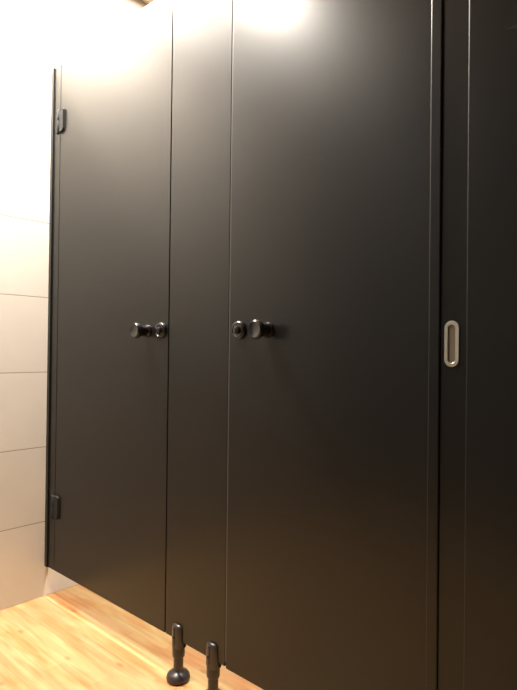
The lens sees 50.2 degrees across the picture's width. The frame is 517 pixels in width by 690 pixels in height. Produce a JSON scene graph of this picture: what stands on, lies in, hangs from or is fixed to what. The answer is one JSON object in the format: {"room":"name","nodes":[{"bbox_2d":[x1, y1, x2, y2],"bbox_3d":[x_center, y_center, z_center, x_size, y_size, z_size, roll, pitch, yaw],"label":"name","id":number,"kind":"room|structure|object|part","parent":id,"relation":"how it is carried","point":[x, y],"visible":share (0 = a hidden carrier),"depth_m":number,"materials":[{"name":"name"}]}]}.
{"room":"public restroom","nodes":[
{"label":"public restroom","id":0,"kind":"room"},
{"bbox_2d":[0,0,147,609],"bbox_3d":[-1.083,-0.307,2.105,0.100,2.660,3.150,0,-1,42],"label":"wall","id":1,"kind":"structure","parent":0,"point":[37,36],"depth_m":2.21,"materials":[{"name":"beige tile"}]},
{"bbox_2d":[44,64,61,569],"bbox_3d":[-0.832,-0.117,2.253,0.074,2.041,0.025,0,-1,42],"label":"strip","id":2,"kind":"object","parent":1,"relation":"attached to","point":[50,486],"visible":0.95,"depth_m":2.25,"materials":[{"name":"black metal"}]},
{"bbox_2d":[50,0,173,631],"bbox_3d":[-0.570,-0.117,1.978,0.734,2.041,0.068,0,-1,42],"label":"door","id":3,"kind":"structure","parent":2,"relation":"attached to","point":[108,507],"depth_m":1.94,"materials":[{"name":"black laminate"}]},
{"bbox_3d":[-0.829,0.649,2.222,0.026,0.090,0.007,0,-1,42],"label":"hinge plate","id":4,"kind":"part","parent":3,"relation":"part of","materials":[{"name":"grey metal"}]},
{"bbox_3d":[-0.807,0.649,2.200,0.032,0.090,0.009,0,-1,42],"label":"hinge plate","id":5,"kind":"part","parent":3,"relation":"part of","materials":[{"name":"grey metal"}]},
{"bbox_3d":[-0.789,-0.901,2.214,0.032,0.090,0.009,0,-1,42],"label":"hinge plate","id":6,"kind":"part","parent":3,"relation":"part of","materials":[{"name":"grey metal"}]},
{"bbox_3d":[-0.383,-0.047,1.798,0.050,0.050,0.056,0,-1,42],"label":"knob","id":7,"kind":"part","parent":3,"relation":"part of","materials":[{"name":"black plastic"}]},
{"bbox_2d":[0,584,262,689],"bbox_3d":[0.332,1.078,0.792,3.968,0.100,3.350,0,-1,42],"label":"floor","id":8,"kind":"structure","parent":0,"point":[71,638],"depth_m":1.85,"materials":[{"name":"brown wood"}]},
{"bbox_2d":[166,0,232,689],"bbox_3d":[-0.179,-0.053,1.659,0.266,2.165,0.074,0,-1,42],"label":"panel","id":9,"kind":"object","parent":8,"relation":"on","point":[202,29],"visible":1,"depth_m":1.65,"materials":[{"name":"black laminate"}]},
{"bbox_3d":[-0.246,0.965,1.700,0.030,0.105,0.030,0,-1,42],"label":"leg","id":10,"kind":"part","parent":9,"relation":"part of","materials":[{"name":"grey plastic"}]},
{"bbox_3d":[-0.131,0.965,1.595,0.030,0.105,0.030,0,-1,42],"label":"leg","id":11,"kind":"part","parent":9,"relation":"part of","materials":[{"name":"grey plastic"}]},
{"bbox_2d":[426,0,443,689],"bbox_3d":[0.375,-0.066,1.159,0.025,2.195,0.028,0,-1,42],"label":"frame post","id":12,"kind":"object","parent":8,"relation":"on","point":[437,6],"visible":0.81,"depth_m":1.15,"materials":[{"name":"black"}]},
{"bbox_2d":[225,0,430,689],"bbox_3d":[0.124,-0.112,1.347,0.601,2.045,0.068,0,-1,42],"label":"door","id":13,"kind":"structure","parent":12,"relation":"attached to","point":[327,453],"depth_m":1.33,"materials":[{"name":"black laminate"}]},
{"bbox_3d":[0.007,-0.040,1.444,0.050,0.050,0.056,0,-1,42],"label":"knob","id":14,"kind":"part","parent":13,"relation":"part of","materials":[{"name":"black plastic"}]},
{"bbox_2d":[438,0,468,689],"bbox_3d":[0.419,-0.076,1.119,0.094,2.175,0.024,0,-1,42],"label":"sliding door","id":15,"kind":"structure","parent":12,"relation":"attached to","point":[456,12],"depth_m":1.12,"materials":[{"name":"black laminate"}]},
{"bbox_3d":[0.394,-0.002,1.126,0.031,0.095,0.004,0,-1,42],"label":"flush pull","id":16,"kind":"part","parent":15,"relation":"part of","materials":[{"name":"silver metal"}]},
{"bbox_2d":[464,0,516,689],"bbox_3d":[0.780,-0.065,0.772,0.984,2.195,0.007,0,-1,42],"label":"panel","id":17,"kind":"object","parent":8,"relation":"on","point":[490,569],"visible":1,"depth_m":1.07,"materials":[{"name":"black laminate"}]},
{"bbox_2d":[141,0,153,3],"bbox_3d":[0.364,-1.682,0.817,3.968,0.100,3.350,0,-1,42],"label":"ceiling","id":18,"kind":"structure","parent":0,"point":[144,1],"depth_m":2.61,"materials":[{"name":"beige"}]}
]}

